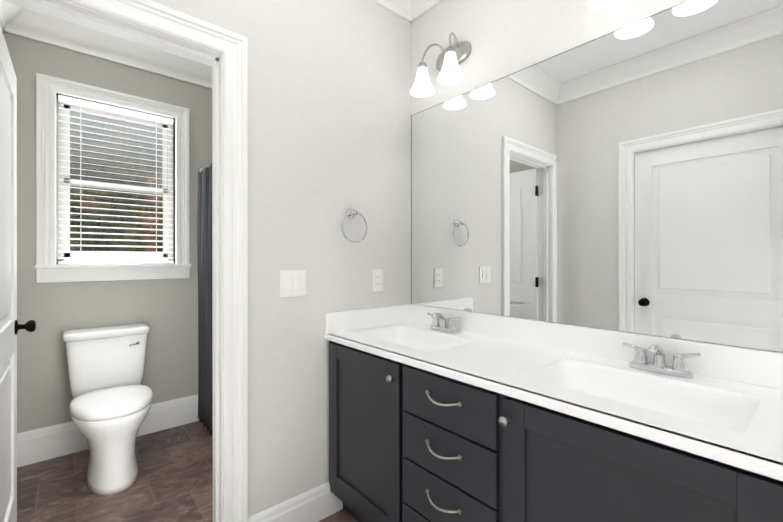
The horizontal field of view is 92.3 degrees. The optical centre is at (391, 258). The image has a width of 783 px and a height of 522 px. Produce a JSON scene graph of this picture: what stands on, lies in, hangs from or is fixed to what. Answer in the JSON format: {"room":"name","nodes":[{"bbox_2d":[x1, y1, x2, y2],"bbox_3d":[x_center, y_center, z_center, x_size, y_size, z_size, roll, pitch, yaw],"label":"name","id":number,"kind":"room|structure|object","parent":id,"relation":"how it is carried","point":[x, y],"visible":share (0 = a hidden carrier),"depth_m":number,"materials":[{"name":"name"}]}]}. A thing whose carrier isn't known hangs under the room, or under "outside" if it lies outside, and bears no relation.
{"room":"bathroom","nodes":[
{"label":"bathroom","id":0,"kind":"room"},
{"bbox_2d":[0,0,31,31],"bbox_3d":[-1.749,-1.417,1.678,0.123,0.176,1.170,0,0,-41],"label":"crown molding","id":1,"kind":"structure","parent":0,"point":[11,15],"depth_m":2.19,"materials":[{"name":"white wood"}]},
{"bbox_2d":[2,31,211,432],"bbox_3d":[-1.635,-0.136,2.828,1.800,2.740,0.120,0,0,-41],"label":"wall","id":2,"kind":"structure","parent":0,"point":[165,311],"depth_m":2.44,"materials":[{"name":"paint"}]},
{"bbox_2d":[0,10,211,88],"bbox_3d":[-1.555,-1.418,2.735,1.800,0.176,0.123,0,0,-41],"label":"crown molding","id":3,"kind":"structure","parent":2,"relation":"attached to","point":[32,25],"depth_m":2.49,"materials":[{"name":"white wood"}]},
{"bbox_2d":[17,394,198,466],"bbox_3d":[-1.863,1.136,2.542,1.020,0.198,0.016,0,0,-41],"label":"baseboard","id":4,"kind":"structure","parent":2,"relation":"attached to","point":[41,444],"depth_m":2.39,"materials":[{"name":"white wood"}]},
{"bbox_2d":[35,73,190,282],"bbox_3d":[-1.874,-0.491,2.595,0.851,1.272,0.160,0,0,-41],"label":"window unit","id":5,"kind":"structure","parent":2,"relation":"in","point":[66,163],"depth_m":2.51,"materials":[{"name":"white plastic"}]},
{"bbox_2d":[58,95,173,263],"bbox_3d":[-1.863,-0.502,2.583,0.639,1.065,0.071,0,0,-41],"label":"window blinds","id":6,"kind":"object","parent":5,"relation":"attached to","point":[102,107],"visible":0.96,"depth_m":2.56,"materials":[{"name":"white plastic"}]},
{"bbox_2d":[197,163,212,434],"bbox_3d":[-0.999,0.242,2.343,0.092,1.895,1.451,0,0,-41],"label":"shower curtain","id":7,"kind":"object","parent":2,"relation":"hanging from","point":[204,266],"visible":0.23,"depth_m":2.68,"materials":[{"name":"grey fabric"}]},
{"bbox_2d":[17,420,357,521],"bbox_3d":[-0.281,1.266,1.263,2.040,0.060,4.260,0,0,-41],"label":"floor","id":8,"kind":"structure","parent":0,"point":[173,482],"depth_m":2.02,"materials":[{"name":"wood"}]},
{"bbox_2d":[63,323,152,494],"bbox_3d":[-1.663,0.841,2.235,0.440,0.790,0.730,0,0,-41],"label":"toilet","id":9,"kind":"object","parent":8,"relation":"on","point":[111,402],"visible":1,"depth_m":2.14,"materials":[{"name":"ceramic"}]},
{"bbox_2d":[324,304,782,521],"bbox_3d":[0.413,0.748,1.372,0.602,0.975,1.620,0,0,-41],"label":"bathroom vanity","id":10,"kind":"object","parent":8,"relation":"on","point":[436,414],"visible":1,"depth_m":1.15,"materials":[{"name":"grey wood"}]},
{"bbox_2d":[151,0,410,516],"bbox_3d":[-0.608,-0.135,1.641,1.800,2.740,0.120,0,0,-41],"label":"wall","id":11,"kind":"structure","parent":0,"point":[329,115],"depth_m":1.76,"materials":[{"name":"paint"}]},
{"bbox_2d":[0,25,35,521],"bbox_3d":[-1.470,0.208,1.415,0.167,2.038,0.681,0,0,-41],"label":"door","id":12,"kind":"structure","parent":11,"relation":"in","point":[10,326],"depth_m":1.49,"materials":[{"name":"white wood"}]},
{"bbox_2d":[1,0,247,521],"bbox_3d":[-0.967,0.163,1.331,0.848,2.145,0.168,0,0,-41],"label":"door frame","id":13,"kind":"structure","parent":11,"relation":"attached to","point":[223,52],"depth_m":1.51,"materials":[{"name":"white wood"}]},
{"bbox_2d":[280,270,306,296],"bbox_3d":[-0.441,0.109,1.696,0.130,0.120,0.012,0,0,-41],"label":"switch plate","id":14,"kind":"object","parent":11,"relation":"attached to","point":[293,283],"visible":1,"depth_m":1.70,"materials":[{"name":"white plastic"}]},
{"bbox_2d":[248,482,342,521],"bbox_3d":[-0.424,1.157,1.711,0.470,0.155,0.016,0,0,-41],"label":"baseboard","id":15,"kind":"structure","parent":11,"relation":"attached to","point":[319,503],"depth_m":1.73,"materials":[{"name":"white wood"}]},
{"bbox_2d":[341,208,367,242],"bbox_3d":[-0.193,-0.168,1.886,0.159,0.176,0.048,0,0,-41],"label":"towel ring","id":16,"kind":"object","parent":11,"relation":"attached to","point":[351,213],"visible":0.98,"depth_m":1.88,"materials":[{"name":"silver metal"}]},
{"bbox_2d":[372,270,382,291],"bbox_3d":[-0.074,0.116,2.017,0.075,0.118,0.008,0,0,-41],"label":"electrical outlet plate","id":17,"kind":"object","parent":11,"relation":"attached to","point":[377,280],"visible":1,"depth_m":2.01,"materials":[{"name":"white plastic"}]},
{"bbox_2d":[371,0,411,16],"bbox_3d":[-0.538,-1.437,1.558,1.560,0.135,0.095,0,0,-41],"label":"crown molding","id":18,"kind":"structure","parent":11,"relation":"attached to","point":[398,7],"depth_m":2.08,"materials":[{"name":"white wood"}]},
{"bbox_2d":[400,0,443,22],"bbox_3d":[0.877,-1.437,1.225,0.095,0.135,2.450,0,0,-41],"label":"crown molding","id":19,"kind":"structure","parent":11,"relation":"attached to","point":[419,7],"depth_m":2.10,"materials":[{"name":"white wood"}]},
{"bbox_2d":[410,32,470,96],"bbox_3d":[0.245,-0.982,1.875,0.197,0.257,0.313,0,0,-41],"label":"sconce","id":20,"kind":"object","parent":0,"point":[451,57],"visible":1,"depth_m":1.87,"materials":[{"name":"white glass"}]},
{"bbox_2d":[411,0,782,352],"bbox_3d":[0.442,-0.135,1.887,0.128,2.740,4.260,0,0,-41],"label":"mirror","id":21,"kind":"object","parent":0,"point":[628,178],"depth_m":1.38,"materials":[{"name":"clear glass"}]},
{"bbox_2d":[587,0,625,11],"bbox_3d":[0.815,-1.002,1.216,0.197,0.257,0.313,0,0,-41],"label":"sconce","id":22,"kind":"object","parent":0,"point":[598,5],"visible":1,"depth_m":1.31,"materials":[{"name":"white glass"}]},
{"label":"outside","id":23,"kind":"structure","parent":0,"visible":0},
{"bbox_2d":[70,111,162,253],"bbox_3d":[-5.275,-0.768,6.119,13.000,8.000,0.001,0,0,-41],"label":"window glass","id":24,"kind":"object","parent":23,"point":[127,159],"depth_m":6.52,"materials":[{"name":"clear glass"}]}
]}

